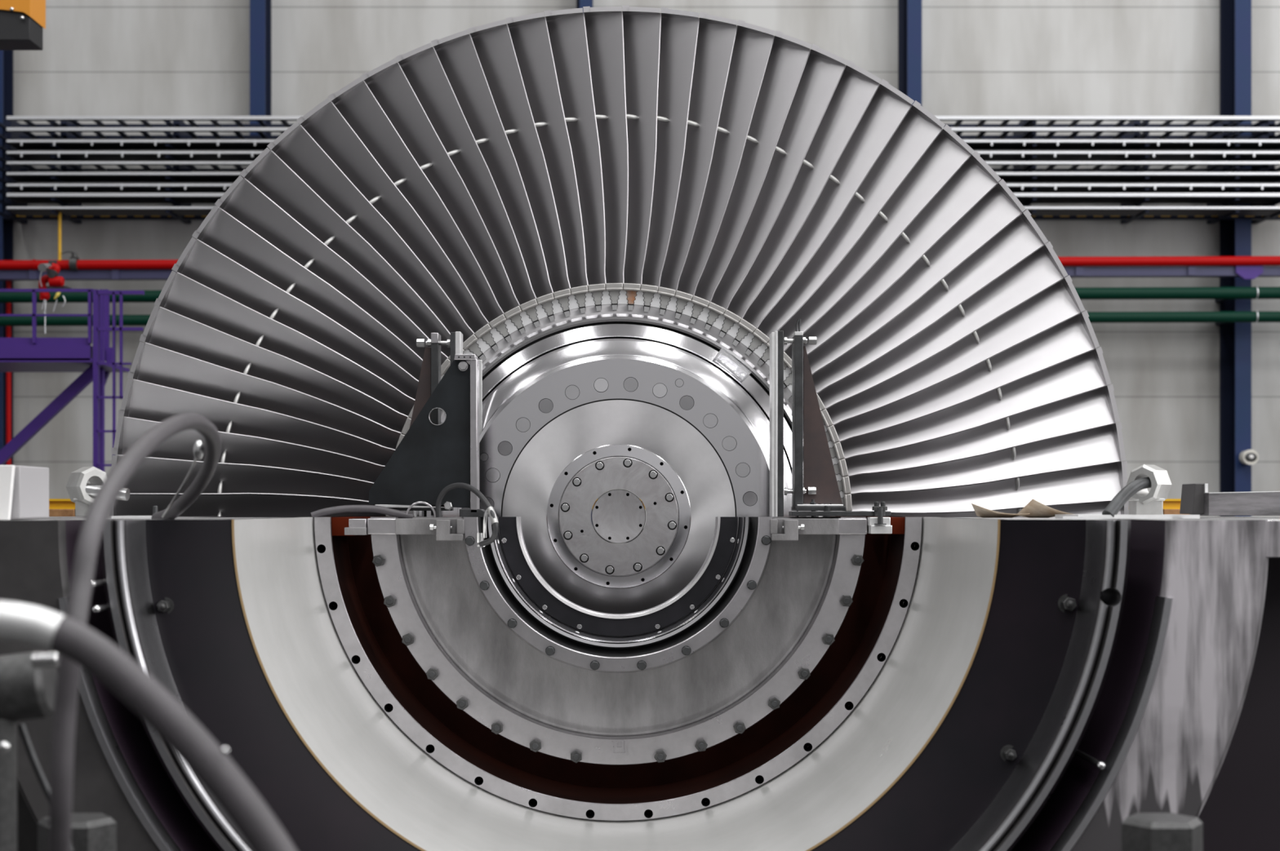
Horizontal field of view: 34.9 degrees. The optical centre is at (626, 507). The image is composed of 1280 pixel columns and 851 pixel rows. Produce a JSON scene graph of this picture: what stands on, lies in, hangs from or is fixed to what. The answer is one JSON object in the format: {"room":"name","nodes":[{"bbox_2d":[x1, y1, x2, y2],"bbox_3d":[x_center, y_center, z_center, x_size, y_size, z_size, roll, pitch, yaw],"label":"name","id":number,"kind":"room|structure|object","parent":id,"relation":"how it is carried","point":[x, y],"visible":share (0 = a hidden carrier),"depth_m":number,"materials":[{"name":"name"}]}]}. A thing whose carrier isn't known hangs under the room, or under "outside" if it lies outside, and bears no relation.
{"room":"power station hall","nodes":[
{"label":"power station hall","id":0,"kind":"room"},
{"bbox_2d":[48,509,75,516],"bbox_3d":[-2.493,0.052,9.135,0.113,0.089,0.330,0,0,0],"label":"block","id":1,"kind":"object","parent":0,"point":[52,513],"visible":0.26,"depth_m":8.97,"materials":[{"name":"brown wood"}]},
{"bbox_2d":[48,498,1181,509],"bbox_3d":[0.026,-0.016,9.150,5.455,0.046,0.340,0,0,0],"label":"beam","id":2,"kind":"structure","parent":1,"relation":"on","point":[54,504],"depth_m":9.00,"materials":[{"name":"metal"}]},
{"bbox_2d":[0,600,297,850],"bbox_3d":[-1.014,0.321,2.755,1.201,0.400,0.137,0,0,10],"label":"hose","id":3,"kind":"object","parent":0,"point":[43,628],"visible":1,"depth_m":2.68,"materials":[{"name":"rubber"}]},
{"bbox_2d":[13,0,1279,544],"bbox_3d":[0.000,-2.670,15.100,18.000,10.600,0.200,0,0,0],"label":"wall","id":4,"kind":"structure","parent":0,"point":[97,57],"depth_m":15.00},
{"bbox_2d":[0,117,27,223],"bbox_3d":[-4.443,-2.439,14.660,0.047,0.720,0.680,0,0,0],"label":"support","id":5,"kind":"object","parent":4,"relation":"attached to","point":[7,202],"visible":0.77,"depth_m":14.60,"materials":[{"name":"blue paint"}]},
{"bbox_2d":[50,120,81,223],"bbox_3d":[-4.043,-2.439,14.660,0.047,0.720,0.680,0,0,0],"label":"support","id":6,"kind":"object","parent":4,"relation":"attached to","point":[54,122],"visible":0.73,"depth_m":14.48,"materials":[{"name":"blue paint"}]},
{"bbox_2d":[6,115,1279,127],"bbox_3d":[0.244,-2.742,14.457,9.210,0.026,0.315,0,0,0],"label":"pipe","id":7,"kind":"object","parent":6,"relation":"attached to","point":[1122,119],"visible":0.4,"depth_m":14.30,"materials":[{"name":"grey metal"}]},
{"bbox_2d":[6,193,1279,204],"bbox_3d":[0.237,-2.197,14.457,9.195,0.030,0.315,0,0,0],"label":"pipe","id":8,"kind":"object","parent":6,"relation":"attached to","point":[21,198],"visible":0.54,"depth_m":14.37,"materials":[{"name":"grey metal"}]},
{"bbox_2d":[6,206,1279,216],"bbox_3d":[0.237,-2.106,14.457,9.195,0.022,0.315,0,0,0],"label":"pipe","id":9,"kind":"object","parent":6,"relation":"attached to","point":[19,211],"visible":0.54,"depth_m":14.32,"materials":[{"name":"grey metal"}]},
{"bbox_2d":[6,161,1279,171],"bbox_3d":[0.244,-2.425,14.457,9.210,0.020,0.315,0,0,0],"label":"pipe","id":10,"kind":"object","parent":6,"relation":"attached to","point":[28,165],"visible":0.38,"depth_m":14.34,"materials":[{"name":"grey metal"}]},
{"bbox_2d":[6,151,1279,161],"bbox_3d":[0.237,-2.486,14.455,9.195,0.042,0.320,0,0,0],"label":"pipe","id":11,"kind":"object","parent":6,"relation":"attached to","point":[20,156],"visible":0.44,"depth_m":14.37,"materials":[{"name":"grey metal"}]},
{"bbox_2d":[17,149,1279,151],"bbox_3d":[0.303,-2.533,14.450,9.337,0.065,0.261,0,0,0],"label":"cable bundle","id":12,"kind":"object","parent":11,"relation":"on","point":[17,149],"visible":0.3,"depth_m":14.33,"materials":[{"name":"black"}]},
{"bbox_2d":[6,183,1279,193],"bbox_3d":[0.237,-2.257,14.455,9.195,0.042,0.320,0,0,0],"label":"pipe","id":13,"kind":"object","parent":6,"relation":"attached to","point":[18,188],"visible":0.44,"depth_m":14.31,"materials":[{"name":"grey metal"}]},
{"bbox_2d":[17,182,1279,183],"bbox_3d":[0.303,-2.301,14.450,9.337,0.062,0.261,0,0,0],"label":"cable bundle","id":14,"kind":"object","parent":13,"relation":"in","point":[17,182],"visible":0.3,"depth_m":14.33,"materials":[{"name":"black"}]},
{"bbox_2d":[6,172,1279,182],"bbox_3d":[0.237,-2.346,14.457,9.195,0.024,0.315,0,0,0],"label":"pipe","id":15,"kind":"object","parent":6,"relation":"attached to","point":[18,176],"visible":0.49,"depth_m":14.31,"materials":[{"name":"grey metal"}]},
{"bbox_2d":[165,120,191,223],"bbox_3d":[-3.234,-2.439,14.660,0.047,0.720,0.680,0,0,0],"label":"support","id":16,"kind":"object","parent":4,"relation":"attached to","point":[169,123],"visible":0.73,"depth_m":14.48,"materials":[{"name":"grey paint"}]},
{"bbox_2d":[0,286,1279,302],"bbox_3d":[-0.401,-1.510,14.700,15.048,0.132,0.593,0,0,0],"label":"pipe","id":17,"kind":"object","parent":4,"relation":"attached to","point":[1219,294],"visible":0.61,"depth_m":14.41,"materials":[{"name":"metal"}]},
{"bbox_2d":[0,311,1279,326],"bbox_3d":[-0.401,-1.340,14.702,15.048,0.124,0.589,0,0,0],"label":"pipe","id":18,"kind":"object","parent":4,"relation":"attached to","point":[1219,317],"visible":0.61,"depth_m":14.41,"materials":[{"name":"metal"}]},
{"bbox_2d":[1013,120,1036,216],"bbox_3d":[2.873,-2.439,14.660,0.047,0.720,0.680,0,0,0],"label":"support","id":19,"kind":"object","parent":4,"relation":"attached to","point":[1033,123],"visible":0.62,"depth_m":14.43,"materials":[{"name":"blue paint"}]},
{"bbox_2d":[6,139,1279,149],"bbox_3d":[0.237,-2.566,14.455,9.195,0.042,0.320,0,0,0],"label":"pipe","id":20,"kind":"object","parent":19,"relation":"attached to","point":[16,144],"visible":0.43,"depth_m":14.31,"materials":[{"name":"grey metal"}]},
{"bbox_2d":[17,138,1279,139],"bbox_3d":[0.303,-2.610,14.450,9.337,0.067,0.261,0,0,0],"label":"cable bundle","id":21,"kind":"object","parent":20,"relation":"on","point":[17,139],"visible":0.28,"depth_m":14.32,"materials":[{"name":"black"}]},
{"bbox_2d":[6,127,1279,138],"bbox_3d":[0.244,-2.661,14.457,9.210,0.024,0.315,0,0,0],"label":"pipe","id":22,"kind":"object","parent":19,"relation":"attached to","point":[97,131],"visible":0.48,"depth_m":14.30,"materials":[{"name":"grey metal"}]},
{"bbox_2d":[1120,120,1149,223],"bbox_3d":[3.666,-2.439,14.660,0.047,0.720,0.680,0,0,0],"label":"support","id":23,"kind":"object","parent":4,"relation":"attached to","point":[1144,123],"visible":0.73,"depth_m":14.49,"materials":[{"name":"blue paint"}]},
{"bbox_2d":[1206,120,1239,223],"bbox_3d":[4.302,-2.439,14.660,0.047,0.720,0.680,0,0,0],"label":"support","id":24,"kind":"object","parent":4,"relation":"attached to","point":[1224,135],"visible":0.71,"depth_m":14.48,"materials":[{"name":"blue paint"}]},
{"bbox_2d":[1251,120,1279,223],"bbox_3d":[4.632,-2.439,14.660,0.047,0.720,0.680,0,0,0],"label":"support","id":25,"kind":"object","parent":4,"relation":"attached to","point":[1277,159],"visible":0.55,"depth_m":14.60,"materials":[{"name":"blue paint"}]},
{"bbox_3d":[0.000,-8.070,3.500,18.000,0.200,23.000,0,0,0],"label":"ceiling","id":26,"kind":"structure","parent":0,"visible":0},
{"bbox_2d":[0,0,45,50],"bbox_3d":[-3.400,-5.252,11.144,0.344,5.436,0.311,0,0,0],"label":"crane hoist","id":27,"kind":"object","parent":26,"relation":"hanging from","point":[22,22],"visible":1,"depth_m":11.02,"materials":[{"name":"orange paint"}]},
{"bbox_3d":[0.000,2.730,3.500,18.000,0.200,23.000,0,0,0],"label":"floor","id":28,"kind":"structure","parent":0,"visible":0},
{"bbox_2d":[0,50,13,465],"bbox_3d":[-4.600,-2.665,14.863,0.158,10.590,0.265,0,0,0],"label":"steel column","id":29,"kind":"structure","parent":28,"relation":"on","point":[6,56],"depth_m":14.96,"materials":[{"name":"metal"}]},
{"bbox_2d":[0,288,144,471],"bbox_3d":[-3.954,0.623,12.475,2.197,4.015,0.950,0,0,0],"label":"access platform","id":30,"kind":"object","parent":28,"relation":"on","point":[34,354],"visible":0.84,"depth_m":12.01,"materials":[{"name":"purple paint"}]},
{"bbox_2d":[38,260,71,333],"bbox_3d":[-3.472,-1.271,12.289,0.176,0.446,0.262,0,0,0],"label":"valve","id":31,"kind":"object","parent":30,"relation":"on","point":[55,282],"visible":0.95,"depth_m":12.27,"materials":[{"name":"red paint"}]},
{"bbox_2d":[249,0,271,135],"bbox_3d":[-2.692,-2.665,14.863,0.146,10.590,0.265,0,0,0],"label":"steel column","id":32,"kind":"structure","parent":28,"relation":"on","point":[260,11],"depth_m":14.73,"materials":[{"name":"blue metal"}]},
{"bbox_2d":[0,266,1279,280],"bbox_3d":[-0.402,-1.671,14.520,15.069,0.108,0.140,0,0,0],"label":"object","id":33,"kind":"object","parent":32,"relation":"attached to","point":[1243,272],"depth_m":14.47,"materials":[{"name":"blue metal"}]},
{"bbox_2d":[6,280,11,465],"bbox_3d":[-4.452,-0.452,14.650,0.034,2.500,0.034,0,0,0],"label":"red riser","id":34,"kind":"object","parent":33,"relation":"attached to","point":[8,282],"visible":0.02,"depth_m":14.63,"materials":[{"name":"red paint"}]},
{"bbox_2d":[0,256,1279,270],"bbox_3d":[-0.401,-1.736,14.450,15.048,0.117,0.076,0,0,0],"label":"pipe","id":35,"kind":"object","parent":33,"relation":"on","point":[1096,261],"visible":0.43,"depth_m":14.42,"materials":[{"name":"red metal"}]},
{"bbox_2d":[57,213,61,260],"bbox_3d":[-4.028,-1.939,14.450,0.022,0.367,0.022,0,0,0],"label":"rod","id":36,"kind":"object","parent":35,"relation":"on","point":[60,214],"visible":0.79,"depth_m":14.44,"materials":[{"name":"orange paint"}]},
{"bbox_2d":[61,251,79,271],"bbox_3d":[-3.954,-1.752,14.450,0.110,0.139,0.100,0,0,0],"label":"valve","id":37,"kind":"object","parent":35,"relation":"attached to","point":[73,260],"visible":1,"depth_m":14.41,"materials":[{"name":"grey metal"}]},
{"bbox_2d":[2,211,1279,220],"bbox_3d":[0.230,-2.117,14.758,9.492,0.051,0.085,0,0,0],"label":"channel","id":38,"kind":"object","parent":32,"relation":"attached to","point":[18,217],"visible":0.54,"depth_m":14.72,"materials":[{"name":"blue paint"}]},
{"bbox_2d":[576,0,592,524],"bbox_3d":[-0.309,-2.665,14.863,0.122,10.590,0.265,0,0,0],"label":"steel column","id":39,"kind":"structure","parent":28,"relation":"on","point":[580,3],"depth_m":14.73,"materials":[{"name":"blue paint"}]},
{"bbox_2d":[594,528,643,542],"bbox_3d":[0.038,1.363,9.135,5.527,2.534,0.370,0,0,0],"label":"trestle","id":40,"kind":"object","parent":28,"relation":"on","point":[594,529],"visible":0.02,"depth_m":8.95,"materials":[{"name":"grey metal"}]},
{"bbox_2d":[1163,509,1189,515],"bbox_3d":[2.445,0.052,9.135,0.151,0.089,0.330,0,0,0],"label":"block","id":41,"kind":"object","parent":40,"relation":"on","point":[1174,512],"visible":0.17,"depth_m":8.97,"materials":[{"name":"brown wood"}]},
{"bbox_2d":[0,516,1279,850],"bbox_3d":[0.000,1.330,5.125,4.700,2.600,3.650,0,0,0],"label":"casing","id":42,"kind":"structure","parent":28,"relation":"on","point":[1037,684],"depth_m":5.05,"materials":[{"name":"black metal"}]},
{"bbox_2d":[0,465,48,519],"bbox_3d":[-1.521,-0.036,5.040,0.101,0.132,0.280,0,0,0],"label":"block","id":43,"kind":"object","parent":42,"relation":"on","point":[24,490],"visible":0.98,"depth_m":4.96,"materials":[{"name":"white paint"}]},
{"bbox_2d":[0,650,57,850],"bbox_3d":[-1.055,0.546,3.474,0.140,0.598,0.167,0,0,0],"label":"valve","id":44,"kind":"object","parent":42,"relation":"on","point":[27,693],"visible":0.83,"depth_m":3.47,"materials":[{"name":"grey metal"}]},
{"bbox_2d":[31,652,59,669],"bbox_3d":[-0.971,0.255,3.400,0.043,0.029,0.027,0,0,0],"label":"plug","id":45,"kind":"object","parent":44,"relation":"attached to","point":[38,660],"visible":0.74,"depth_m":3.39,"materials":[{"name":"white metal"}]},
{"bbox_2d":[17,724,74,850],"bbox_3d":[-1.028,0.497,3.600,0.101,0.230,0.013,0,0,0],"label":"rod","id":46,"kind":"object","parent":44,"relation":"attached to","point":[24,734],"visible":0.57,"depth_m":3.60,"materials":[{"name":"grey metal"}]},
{"bbox_2d":[37,813,116,850],"bbox_3d":[-1.054,0.742,3.900,0.190,0.295,0.190,0,0,0],"label":"bolt","id":47,"kind":"object","parent":42,"relation":"on","point":[91,832],"visible":0.74,"depth_m":3.86,"materials":[{"name":"grey metal"}]},
{"bbox_2d":[66,466,129,516],"bbox_3d":[-1.478,-0.044,5.680,0.128,0.140,0.196,0,0,-37],"label":"ring","id":48,"kind":"object","parent":42,"relation":"on","point":[82,494],"visible":0.72,"depth_m":5.66,"materials":[{"name":"metal"}]},
{"bbox_2d":[111,515,151,519],"bbox_3d":[-1.339,0.026,5.600,0.109,0.007,0.200,0,0,0],"label":"plate","id":49,"kind":"object","parent":42,"relation":"on","point":[112,517],"visible":0.71,"depth_m":5.50,"materials":[{"name":"silver metal"}]},
{"bbox_2d":[152,506,157,514],"bbox_3d":[-1.298,0.012,5.600,0.014,0.033,0.014,0,0,0],"label":"pin","id":50,"kind":"object","parent":49,"relation":"on","point":[154,508],"visible":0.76,"depth_m":5.59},
{"bbox_2d":[48,413,221,850],"bbox_3d":[-0.934,0.204,4.106,0.206,0.784,2.259,0,0,-9],"label":"hose","id":51,"kind":"object","parent":42,"relation":"on","point":[68,673],"visible":0.97,"depth_m":3.06,"materials":[{"name":"rubber"}]},
{"bbox_2d":[310,505,413,518],"bbox_3d":[-0.827,0.017,6.362,0.322,0.050,0.028,0,0,-15],"label":"hose","id":52,"kind":"object","parent":42,"relation":"attached to","point":[345,508],"visible":0.98,"depth_m":6.35,"materials":[{"name":"rubber"}]},
{"bbox_2d":[367,516,866,765],"bbox_3d":[-0.027,0.422,6.495,1.567,0.783,0.450,0,0,0],"label":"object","id":53,"kind":"object","parent":42,"relation":"on","point":[538,689],"visible":0.98,"depth_m":6.41,"materials":[{"name":"silver metal"}]},
{"bbox_2d":[344,519,368,535],"bbox_3d":[-0.842,0.061,6.355,0.066,0.050,0.110,0,0,0],"label":"block","id":54,"kind":"object","parent":53,"relation":"attached to","point":[356,526],"visible":0.84,"depth_m":6.32,"materials":[{"name":"silver metal"}]},
{"bbox_2d":[405,502,435,517],"bbox_3d":[-0.647,0.006,6.390,0.098,0.050,0.007,0,0,0],"label":"ring","id":55,"kind":"object","parent":53,"relation":"on","point":[416,503],"visible":1,"depth_m":6.39,"materials":[{"name":"silver metal"}]},
{"bbox_2d":[368,354,489,517],"bbox_3d":[-0.628,-0.227,6.489,0.383,0.516,0.141,0,0,0],"label":"bracket","id":56,"kind":"object","parent":53,"relation":"attached to","point":[430,457],"visible":0.94,"depth_m":6.46,"materials":[{"name":"black metal"}]},
{"bbox_2d":[409,331,462,515],"bbox_3d":[-0.650,-0.271,6.620,0.228,0.594,0.120,0,0,0],"label":"post","id":57,"kind":"object","parent":53,"relation":"on","point":[429,379],"visible":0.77,"depth_m":6.61,"materials":[{"name":"white metal"}]},
{"bbox_2d":[435,482,498,548],"bbox_3d":[-0.485,0.024,6.284,0.046,0.203,0.304,0,0,-42],"label":"hose","id":58,"kind":"object","parent":53,"relation":"on","point":[490,509],"visible":1,"depth_m":6.24,"materials":[{"name":"grey rubber"}]},
{"bbox_2d":[475,510,488,542],"bbox_3d":[-0.438,0.055,6.225,0.027,0.106,0.080,0,0,-31],"label":"pipe","id":59,"kind":"object","parent":58,"relation":"attached to","point":[480,537],"visible":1,"depth_m":6.21,"materials":[{"name":"white metal"}]},
{"bbox_2d":[486,516,750,648],"bbox_3d":[-0.027,0.242,6.495,0.849,0.424,0.130,0,0,0],"label":"ring","id":60,"kind":"object","parent":53,"relation":"on","point":[618,626],"visible":0.98,"depth_m":6.48,"materials":[{"name":"black paint"}]},
{"bbox_2d":[769,319,845,517],"bbox_3d":[0.586,-0.290,6.615,0.238,0.645,0.250,0,0,0],"label":"bracket","id":61,"kind":"object","parent":53,"relation":"on","point":[814,480],"visible":0.99,"depth_m":6.58,"materials":[{"name":"white metal"}]},
{"bbox_2d":[866,507,892,533],"bbox_3d":[0.784,0.041,6.308,0.068,0.080,0.133,0,0,0],"label":"joint lug","id":62,"kind":"object","parent":53,"relation":"attached to","point":[879,525],"visible":1,"depth_m":6.26,"materials":[{"name":"silver metal"}]},
{"bbox_2d":[109,5,1128,803],"bbox_3d":[-0.027,0.030,7.261,3.513,3.514,0.878,0,0,0],"label":"turbine rotor","id":63,"kind":"object","parent":42,"relation":"attached to","point":[602,202],"depth_m":7.02,"materials":[{"name":"metal"}]},
{"bbox_2d":[788,502,891,516],"bbox_3d":[0.670,0.004,6.388,0.310,0.046,0.143,0,0,0],"label":"bar","id":64,"kind":"object","parent":42,"relation":"on","point":[874,508],"visible":0.91,"depth_m":6.34,"materials":[{"name":"grey metal"}]},
{"bbox_2d":[971,503,1030,518],"bbox_3d":[1.098,0.013,5.935,0.168,0.050,0.126,0,0,17],"label":"scrap","id":65,"kind":"object","parent":42,"relation":"on","point":[980,512],"visible":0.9,"depth_m":5.92,"materials":[{"name":"beige paper"}]},
{"bbox_2d":[1017,498,1071,517],"bbox_3d":[1.222,0.003,5.934,0.199,0.057,0.099,0,0,25],"label":"scrap","id":66,"kind":"object","parent":42,"relation":"on","point":[1036,509],"visible":0.8,"depth_m":5.93,"materials":[{"name":"beige paper"}]},
{"bbox_2d":[1054,514,1199,519],"bbox_3d":[1.367,0.025,5.650,0.395,0.010,0.400,0,0,0],"label":"plate","id":67,"kind":"object","parent":42,"relation":"on","point":[1056,516],"visible":0.93,"depth_m":5.55,"materials":[{"name":"silver metal"}]},
{"bbox_2d":[1102,464,1171,517],"bbox_3d":[1.412,-0.042,5.646,0.124,0.156,0.277,0,0,36],"label":"ring","id":68,"kind":"object","parent":67,"relation":"on","point":[1142,502],"visible":0.93,"depth_m":5.66,"materials":[{"name":"metal"}]},
{"bbox_2d":[1121,813,1203,850],"bbox_3d":[1.027,0.742,3.900,0.195,0.295,0.195,0,0,0],"label":"bolt","id":69,"kind":"object","parent":42,"relation":"on","point":[1140,832],"visible":1,"depth_m":3.85,"materials":[{"name":"grey metal"}]},
{"bbox_2d":[1179,484,1208,514],"bbox_3d":[1.665,-0.023,5.965,0.046,0.093,0.150,0,0,0],"label":"block","id":70,"kind":"object","parent":42,"relation":"on","point":[1192,502],"depth_m":5.91,"materials":[{"name":"grey metal"}]},
{"bbox_2d":[1189,491,1279,515],"bbox_3d":[1.826,-0.013,5.950,0.303,0.073,0.200,0,0,0],"label":"cover plate","id":71,"kind":"object","parent":42,"relation":"on","point":[1256,503],"visible":0.78,"depth_m":5.85,"materials":[{"name":"metal"}]},
{"bbox_2d":[897,0,921,106],"bbox_3d":[2.070,-2.665,14.863,0.138,10.590,0.265,0,0,0],"label":"steel column","id":72,"kind":"structure","parent":28,"relation":"on","point":[909,11],"depth_m":14.73,"materials":[{"name":"blue metal"}]},
{"bbox_2d":[1219,0,1251,516],"bbox_3d":[4.449,-2.665,14.863,0.154,10.590,0.265,0,0,0],"label":"steel column","id":73,"kind":"structure","parent":28,"relation":"on","point":[1235,15],"depth_m":14.75,"materials":[{"name":"blue metal"}]},
{"bbox_2d":[1239,449,1258,465],"bbox_3d":[4.485,-0.362,14.662,0.110,0.110,0.145,0,0,0],"label":"speaker","id":74,"kind":"object","parent":73,"relation":"attached to","point":[1250,457],"visible":1,"depth_m":14.62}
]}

